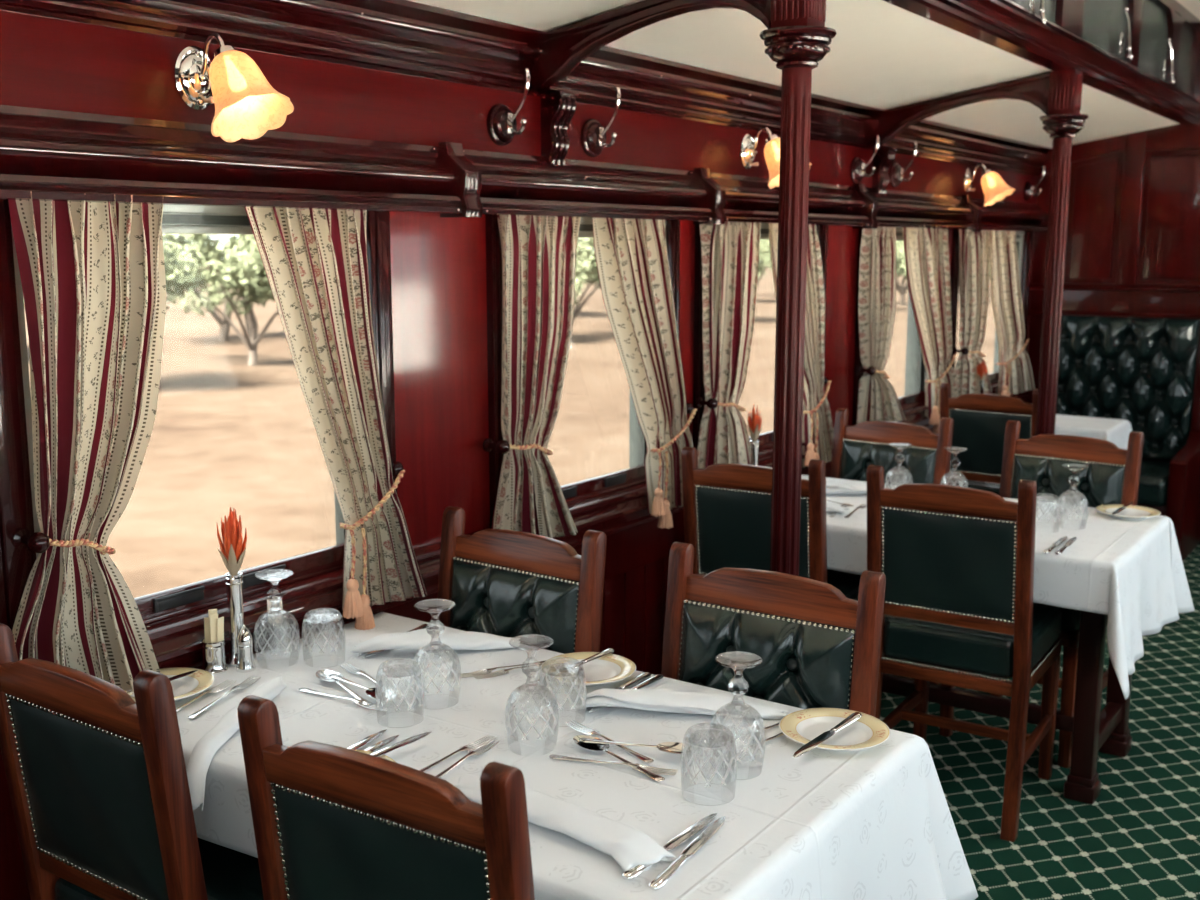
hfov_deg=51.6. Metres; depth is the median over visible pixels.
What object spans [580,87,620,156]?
coat hook
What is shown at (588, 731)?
fork
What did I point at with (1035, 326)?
wall
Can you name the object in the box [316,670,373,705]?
spoon
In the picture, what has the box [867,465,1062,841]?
dining chair
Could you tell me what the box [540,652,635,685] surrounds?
plate
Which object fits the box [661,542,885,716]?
dining chair
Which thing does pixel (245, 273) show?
tree
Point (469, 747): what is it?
fork
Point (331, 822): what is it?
dining chair
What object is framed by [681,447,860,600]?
dining chair
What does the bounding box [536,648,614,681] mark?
table knife
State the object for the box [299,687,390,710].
fork
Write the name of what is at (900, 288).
tree
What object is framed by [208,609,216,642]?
sachet
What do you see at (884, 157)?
corbel
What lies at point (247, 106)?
wall lamp
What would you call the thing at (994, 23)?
trim
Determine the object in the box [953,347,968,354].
curtain holdback
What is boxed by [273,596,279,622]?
sachet
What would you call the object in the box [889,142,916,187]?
coat hook
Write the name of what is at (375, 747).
table knife
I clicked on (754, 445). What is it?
bud vase
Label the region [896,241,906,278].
tree
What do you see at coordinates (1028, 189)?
coat hook
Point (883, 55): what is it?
ceiling
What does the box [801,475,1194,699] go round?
tablecloth
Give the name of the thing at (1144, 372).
tufted bench
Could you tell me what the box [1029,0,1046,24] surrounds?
window catch
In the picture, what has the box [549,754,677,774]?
table knife
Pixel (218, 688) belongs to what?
fork
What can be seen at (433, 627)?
table knife
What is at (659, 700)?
napkin
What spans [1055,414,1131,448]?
tablecloth
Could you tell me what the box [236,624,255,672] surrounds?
salt shaker
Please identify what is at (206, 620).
sachet
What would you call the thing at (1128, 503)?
table knife
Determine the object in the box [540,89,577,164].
corbel
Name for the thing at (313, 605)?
trim
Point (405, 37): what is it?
trim
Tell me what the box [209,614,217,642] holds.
sachet
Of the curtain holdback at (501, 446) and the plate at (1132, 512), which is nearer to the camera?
the curtain holdback at (501, 446)
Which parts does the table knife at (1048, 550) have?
handle, blade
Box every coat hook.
[487,68,529,145]
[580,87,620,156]
[850,135,879,183]
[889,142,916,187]
[1023,166,1044,200]
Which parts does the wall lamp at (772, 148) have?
arm, lamp shade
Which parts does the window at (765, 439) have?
sash rail, frame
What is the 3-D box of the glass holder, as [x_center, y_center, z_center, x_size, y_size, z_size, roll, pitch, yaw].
[-0.685,0.393,2.635,0.050,0.064,0.050,6,11,34]
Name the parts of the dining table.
leg, leg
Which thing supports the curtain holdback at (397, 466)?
attached to the wall at (438, 265)
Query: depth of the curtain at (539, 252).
3.27 m
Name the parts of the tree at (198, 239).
crown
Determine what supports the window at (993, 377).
in the wall at (438, 265)
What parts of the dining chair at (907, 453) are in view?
post, nail trim, crest rail, post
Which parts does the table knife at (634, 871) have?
handle, blade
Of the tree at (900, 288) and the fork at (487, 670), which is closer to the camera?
the fork at (487, 670)
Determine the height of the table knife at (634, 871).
0.010 m
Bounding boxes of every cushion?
[449,557,578,653]
[679,600,855,709]
[840,439,936,485]
[1011,454,1125,507]
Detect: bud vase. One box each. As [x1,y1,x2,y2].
[225,572,243,666]
[749,440,758,465]
[978,380,984,393]
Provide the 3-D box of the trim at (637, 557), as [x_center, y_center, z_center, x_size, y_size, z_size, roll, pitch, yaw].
[-0.058,0.639,3.696,0.016,0.738,8.950,6,11,34]
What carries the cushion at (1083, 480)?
on the dining chair at (1066, 469)
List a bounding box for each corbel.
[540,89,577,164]
[872,146,896,193]
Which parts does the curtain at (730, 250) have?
tieback cord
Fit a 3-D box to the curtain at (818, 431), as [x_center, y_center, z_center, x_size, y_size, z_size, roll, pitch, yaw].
[0.780,-0.370,4.623,0.098,0.950,0.608,6,11,34]
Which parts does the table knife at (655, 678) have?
blade, handle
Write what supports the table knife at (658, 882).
on the tablecloth at (875, 823)
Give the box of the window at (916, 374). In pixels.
[896,228,928,408]
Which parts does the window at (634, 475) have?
sash rail, frame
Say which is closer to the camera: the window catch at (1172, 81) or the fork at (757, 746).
the fork at (757, 746)
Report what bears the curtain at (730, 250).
hanging from the wall at (438, 265)
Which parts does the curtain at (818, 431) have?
tassel cord, tassel cord, tieback cord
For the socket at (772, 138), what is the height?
0.037 m
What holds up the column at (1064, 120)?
on the floor
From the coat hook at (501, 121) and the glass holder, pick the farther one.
the coat hook at (501, 121)
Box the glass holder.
[265,617,289,652]
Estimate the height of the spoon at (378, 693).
0.011 m
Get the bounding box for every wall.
[145,212,1033,625]
[1027,70,1199,402]
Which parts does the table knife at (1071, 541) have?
handle, blade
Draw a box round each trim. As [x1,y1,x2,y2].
[0,0,1051,175]
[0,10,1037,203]
[0,105,1048,231]
[0,199,1032,630]
[0,395,1027,899]
[145,375,1033,669]
[883,0,1199,124]
[1010,0,1199,98]
[1029,120,1199,318]
[1070,155,1199,279]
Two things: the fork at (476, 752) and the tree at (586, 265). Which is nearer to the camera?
the fork at (476, 752)
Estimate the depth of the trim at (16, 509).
2.86 m
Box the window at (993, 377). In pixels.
[988,231,1023,383]
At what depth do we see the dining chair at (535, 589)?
2.73 m
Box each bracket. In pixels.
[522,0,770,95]
[864,71,1050,148]
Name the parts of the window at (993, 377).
sash rail, frame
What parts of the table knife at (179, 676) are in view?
blade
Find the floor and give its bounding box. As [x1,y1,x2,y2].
[880,543,1199,899]
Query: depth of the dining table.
3.63 m
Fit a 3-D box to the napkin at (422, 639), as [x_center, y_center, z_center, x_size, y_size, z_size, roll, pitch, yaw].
[-0.345,0.405,2.619,0.359,0.043,0.086,-2,10,-13]
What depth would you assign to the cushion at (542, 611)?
2.73 m
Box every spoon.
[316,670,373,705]
[329,674,396,700]
[573,735,664,781]
[579,738,702,754]
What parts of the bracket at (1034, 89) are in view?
cap rail, spandrel panel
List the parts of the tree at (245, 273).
crown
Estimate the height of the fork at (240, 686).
0.009 m
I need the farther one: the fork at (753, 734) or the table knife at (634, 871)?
the fork at (753, 734)
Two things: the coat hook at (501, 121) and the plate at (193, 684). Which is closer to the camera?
the plate at (193, 684)
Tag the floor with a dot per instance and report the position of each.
(1139, 839)
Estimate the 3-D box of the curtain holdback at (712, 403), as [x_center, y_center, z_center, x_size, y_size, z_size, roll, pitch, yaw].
[0.353,-0.153,4.062,0.070,0.037,0.037,6,11,34]
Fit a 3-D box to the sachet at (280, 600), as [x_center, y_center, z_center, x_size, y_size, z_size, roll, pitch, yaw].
[-0.676,0.364,2.633,0.014,0.098,0.008,6,11,34]
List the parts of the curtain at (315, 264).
tassel cord, tassel cord, tieback cord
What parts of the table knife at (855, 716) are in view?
blade, handle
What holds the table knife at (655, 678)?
on the tablecloth at (875, 823)
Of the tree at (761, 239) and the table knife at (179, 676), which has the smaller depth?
the table knife at (179, 676)
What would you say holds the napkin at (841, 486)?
on the tablecloth at (1132, 572)
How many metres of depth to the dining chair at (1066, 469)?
4.13 m
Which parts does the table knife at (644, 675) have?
handle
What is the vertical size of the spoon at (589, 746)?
0.011 m
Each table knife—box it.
[127,670,197,694]
[347,729,386,749]
[358,624,428,655]
[362,626,438,657]
[364,735,398,751]
[370,732,431,756]
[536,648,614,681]
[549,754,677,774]
[577,672,650,710]
[588,674,662,712]
[622,813,717,879]
[648,816,725,890]
[792,712,861,757]
[1043,536,1066,553]
[1054,537,1076,554]
[1112,501,1133,514]
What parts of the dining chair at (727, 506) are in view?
post, crest rail, panel, nail trim, post, seat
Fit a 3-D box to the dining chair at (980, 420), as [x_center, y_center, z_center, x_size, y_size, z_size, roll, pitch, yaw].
[1.847,0.184,5.655,0.450,1.000,0.527,7,12,37]
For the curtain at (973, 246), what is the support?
hanging from the wall at (438, 265)
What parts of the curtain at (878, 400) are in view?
tieback cord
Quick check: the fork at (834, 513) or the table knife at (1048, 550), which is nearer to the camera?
the table knife at (1048, 550)
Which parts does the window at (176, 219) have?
frame, sash rail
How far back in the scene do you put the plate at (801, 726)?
2.18 m
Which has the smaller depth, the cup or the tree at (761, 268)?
the cup
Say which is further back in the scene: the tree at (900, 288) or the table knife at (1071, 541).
the tree at (900, 288)
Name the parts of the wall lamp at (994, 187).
arm, lamp shade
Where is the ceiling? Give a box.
[408,0,1199,148]
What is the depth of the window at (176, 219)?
2.53 m
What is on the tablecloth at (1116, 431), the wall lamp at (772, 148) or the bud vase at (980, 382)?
the bud vase at (980, 382)
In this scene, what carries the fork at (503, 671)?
on the tablecloth at (875, 823)
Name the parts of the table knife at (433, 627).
blade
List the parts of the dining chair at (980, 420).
post, rail, seat, crest rail, panel, nail trim, post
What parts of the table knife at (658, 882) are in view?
handle, blade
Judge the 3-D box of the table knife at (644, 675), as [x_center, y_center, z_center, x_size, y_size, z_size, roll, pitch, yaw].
[0.028,0.462,2.377,0.019,0.010,0.242,6,11,34]
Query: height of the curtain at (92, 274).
0.923 m
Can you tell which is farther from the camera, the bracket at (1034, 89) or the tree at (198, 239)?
the tree at (198, 239)
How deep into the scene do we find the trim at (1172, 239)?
6.74 m
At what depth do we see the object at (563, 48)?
3.07 m
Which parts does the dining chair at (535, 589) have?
post, nail trim, crest rail, panel, post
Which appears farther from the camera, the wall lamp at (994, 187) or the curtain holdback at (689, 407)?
the wall lamp at (994, 187)
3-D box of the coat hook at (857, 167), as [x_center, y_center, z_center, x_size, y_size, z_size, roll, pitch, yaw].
[1.067,-1.159,4.953,0.099,0.186,0.106,6,11,34]
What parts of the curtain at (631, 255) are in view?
tassel cord, tassel cord, tieback cord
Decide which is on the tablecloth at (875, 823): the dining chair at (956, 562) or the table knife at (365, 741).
the table knife at (365, 741)
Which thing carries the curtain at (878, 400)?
hanging from the wall at (438, 265)
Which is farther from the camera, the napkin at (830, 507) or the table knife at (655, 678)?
the napkin at (830, 507)
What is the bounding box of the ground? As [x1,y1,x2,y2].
[24,263,994,597]
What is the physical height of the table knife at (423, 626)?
0.010 m
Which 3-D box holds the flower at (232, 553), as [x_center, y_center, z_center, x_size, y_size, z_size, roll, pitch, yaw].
[-0.744,0.253,2.520,0.062,0.278,0.063,6,11,34]
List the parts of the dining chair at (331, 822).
post, crest rail, nail trim, panel, post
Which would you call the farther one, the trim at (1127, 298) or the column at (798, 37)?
the trim at (1127, 298)
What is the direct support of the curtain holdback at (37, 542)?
attached to the wall at (438, 265)
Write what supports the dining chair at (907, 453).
on the floor
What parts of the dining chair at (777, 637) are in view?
post, nail trim, crest rail, panel, nail trim, post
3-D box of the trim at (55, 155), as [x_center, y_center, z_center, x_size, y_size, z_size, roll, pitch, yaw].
[-0.020,-0.725,3.445,0.108,0.177,8.950,6,11,34]
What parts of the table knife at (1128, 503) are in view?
blade, handle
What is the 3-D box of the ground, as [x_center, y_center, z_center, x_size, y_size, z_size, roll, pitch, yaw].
[-18.176,-7.056,61.062,220.000,0.100,320.000,6,11,34]
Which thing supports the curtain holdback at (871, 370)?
attached to the wall at (438, 265)
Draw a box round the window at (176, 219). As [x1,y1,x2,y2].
[11,204,345,624]
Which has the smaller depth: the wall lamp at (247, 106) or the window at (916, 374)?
the wall lamp at (247, 106)
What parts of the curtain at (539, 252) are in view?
tieback cord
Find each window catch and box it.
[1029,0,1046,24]
[1119,7,1132,59]
[1163,38,1174,84]
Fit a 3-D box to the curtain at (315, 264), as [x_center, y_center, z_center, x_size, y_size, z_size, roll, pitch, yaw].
[-0.560,-0.058,2.724,0.098,0.950,0.497,6,11,34]
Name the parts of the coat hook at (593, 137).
mounting plate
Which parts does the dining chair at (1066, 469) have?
leg, post, nail trim, leg, seat, crest rail, seat frame, post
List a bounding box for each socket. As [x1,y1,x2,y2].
[214,45,234,56]
[766,135,777,142]
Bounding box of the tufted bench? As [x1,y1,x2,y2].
[1056,315,1199,561]
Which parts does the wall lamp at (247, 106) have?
switch knob, arm, lamp shade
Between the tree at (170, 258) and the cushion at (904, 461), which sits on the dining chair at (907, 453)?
the cushion at (904, 461)
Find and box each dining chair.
[0,623,263,899]
[237,695,534,899]
[436,506,606,653]
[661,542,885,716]
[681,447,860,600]
[827,408,953,719]
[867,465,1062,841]
[939,420,1143,767]
[940,383,1037,494]
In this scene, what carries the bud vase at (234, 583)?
on the tablecloth at (875, 823)
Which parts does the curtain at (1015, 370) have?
tassel cord, tieback cord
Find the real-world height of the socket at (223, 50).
0.037 m
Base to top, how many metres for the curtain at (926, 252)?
0.950 m
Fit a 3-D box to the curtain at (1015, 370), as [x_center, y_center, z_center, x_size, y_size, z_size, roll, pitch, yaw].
[2.238,-0.710,6.689,0.098,0.950,0.930,6,11,34]
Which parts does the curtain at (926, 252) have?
tassel cord, tassel cord, tieback cord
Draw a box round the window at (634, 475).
[560,218,665,504]
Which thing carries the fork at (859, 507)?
on the tablecloth at (1132, 572)
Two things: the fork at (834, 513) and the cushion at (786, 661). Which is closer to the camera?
the cushion at (786, 661)
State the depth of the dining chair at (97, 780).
1.91 m
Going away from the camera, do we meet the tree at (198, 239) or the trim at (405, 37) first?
the trim at (405, 37)
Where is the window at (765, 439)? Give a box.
[749,223,803,449]
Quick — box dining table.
[882,611,1131,803]
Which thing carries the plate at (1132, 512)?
on the tablecloth at (1132, 572)
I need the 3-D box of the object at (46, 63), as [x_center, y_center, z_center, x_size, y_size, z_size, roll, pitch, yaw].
[-0.062,-0.885,3.449,0.008,0.157,8.950,6,11,34]
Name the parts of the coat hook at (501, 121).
mounting plate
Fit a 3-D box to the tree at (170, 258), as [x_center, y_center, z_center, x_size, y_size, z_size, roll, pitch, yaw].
[-10.155,-2.812,24.316,3.907,3.476,4.926,6,11,34]
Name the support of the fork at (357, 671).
on the tablecloth at (875, 823)
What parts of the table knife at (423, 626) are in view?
blade, handle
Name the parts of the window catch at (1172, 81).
plate, stay rod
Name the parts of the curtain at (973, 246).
tieback cord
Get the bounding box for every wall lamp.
[174,33,293,141]
[740,127,811,188]
[964,164,1014,206]
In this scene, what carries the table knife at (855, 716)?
on the plate at (801, 726)
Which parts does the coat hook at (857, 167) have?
mounting plate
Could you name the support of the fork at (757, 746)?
on the tablecloth at (875, 823)
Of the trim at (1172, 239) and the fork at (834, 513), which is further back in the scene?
the trim at (1172, 239)
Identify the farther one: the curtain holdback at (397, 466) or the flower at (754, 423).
the flower at (754, 423)
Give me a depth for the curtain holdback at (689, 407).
3.97 m
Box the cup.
[201,638,227,674]
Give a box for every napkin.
[186,676,286,810]
[350,629,519,652]
[454,774,676,870]
[573,688,787,718]
[826,480,866,493]
[826,501,848,512]
[1011,496,1071,510]
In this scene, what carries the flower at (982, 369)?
in the bud vase at (980, 382)
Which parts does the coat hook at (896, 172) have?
mounting plate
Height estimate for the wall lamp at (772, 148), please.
0.205 m
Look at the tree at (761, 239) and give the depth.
62.00 m
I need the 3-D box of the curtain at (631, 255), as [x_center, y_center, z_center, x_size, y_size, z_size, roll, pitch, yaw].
[0.164,-0.227,3.749,0.098,0.950,0.558,6,11,34]
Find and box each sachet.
[204,618,209,642]
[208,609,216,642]
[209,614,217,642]
[217,617,223,641]
[267,599,274,622]
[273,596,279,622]
[279,599,283,622]
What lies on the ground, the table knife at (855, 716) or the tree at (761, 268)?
the tree at (761, 268)
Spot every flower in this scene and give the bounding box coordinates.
[217,507,246,575]
[746,405,761,440]
[976,359,986,379]
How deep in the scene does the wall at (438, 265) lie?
3.12 m
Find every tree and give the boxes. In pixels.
[23,234,201,312]
[162,234,272,340]
[168,234,278,365]
[571,238,600,338]
[757,239,770,284]
[759,239,771,265]
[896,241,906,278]
[896,241,907,304]
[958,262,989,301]
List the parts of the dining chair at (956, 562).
post, leg, rail, panel, nail trim, crest rail, seat frame, seat nail trim, seat, post, leg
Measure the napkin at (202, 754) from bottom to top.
0.100 m
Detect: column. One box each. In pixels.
[759,0,836,575]
[1036,69,1087,435]
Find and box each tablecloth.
[175,612,977,899]
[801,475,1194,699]
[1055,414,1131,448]
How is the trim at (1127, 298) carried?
attached to the wall at (1035, 326)
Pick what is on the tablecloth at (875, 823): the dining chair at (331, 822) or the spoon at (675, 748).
the spoon at (675, 748)
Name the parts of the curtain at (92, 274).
tieback cord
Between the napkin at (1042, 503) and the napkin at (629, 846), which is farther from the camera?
the napkin at (1042, 503)
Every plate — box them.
[124,667,214,701]
[355,750,396,762]
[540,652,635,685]
[779,708,890,750]
[1096,504,1160,519]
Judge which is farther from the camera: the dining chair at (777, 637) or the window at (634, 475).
the window at (634, 475)
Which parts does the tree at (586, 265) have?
crown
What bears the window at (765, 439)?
in the wall at (438, 265)
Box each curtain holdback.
[12,529,49,552]
[391,461,403,475]
[483,438,509,453]
[686,403,693,413]
[696,397,717,408]
[858,366,875,374]
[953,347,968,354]
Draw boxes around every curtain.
[8,192,165,689]
[245,207,426,629]
[492,215,580,537]
[592,218,696,528]
[697,222,760,468]
[769,224,833,466]
[857,227,905,423]
[902,225,957,432]
[955,230,991,395]
[989,231,1034,395]
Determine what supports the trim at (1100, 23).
attached to the wall at (1035, 326)
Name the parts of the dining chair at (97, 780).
post, crest rail, nail trim, panel, rail, post, seat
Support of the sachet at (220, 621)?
in the cup
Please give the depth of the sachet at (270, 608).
2.63 m
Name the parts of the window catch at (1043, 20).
plate, stay rod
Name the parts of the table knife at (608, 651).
blade, handle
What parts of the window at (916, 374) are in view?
sash rail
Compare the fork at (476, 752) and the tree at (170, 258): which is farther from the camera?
the tree at (170, 258)
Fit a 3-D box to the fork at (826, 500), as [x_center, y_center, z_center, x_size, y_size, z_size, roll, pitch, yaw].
[0.757,0.169,4.160,0.024,0.009,0.222,-9,13,-43]
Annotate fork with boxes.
[176,679,236,711]
[188,676,260,718]
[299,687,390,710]
[340,663,401,695]
[420,734,496,771]
[436,738,499,777]
[454,660,545,677]
[473,663,542,678]
[565,720,653,762]
[722,722,778,747]
[727,732,783,760]
[826,500,852,506]
[829,503,849,516]
[843,504,866,517]
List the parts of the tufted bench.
backrest, seat, panel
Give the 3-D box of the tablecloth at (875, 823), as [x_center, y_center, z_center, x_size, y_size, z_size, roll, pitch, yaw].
[-0.164,0.663,2.237,1.387,0.341,1.036,6,11,34]
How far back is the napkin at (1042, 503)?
4.00 m

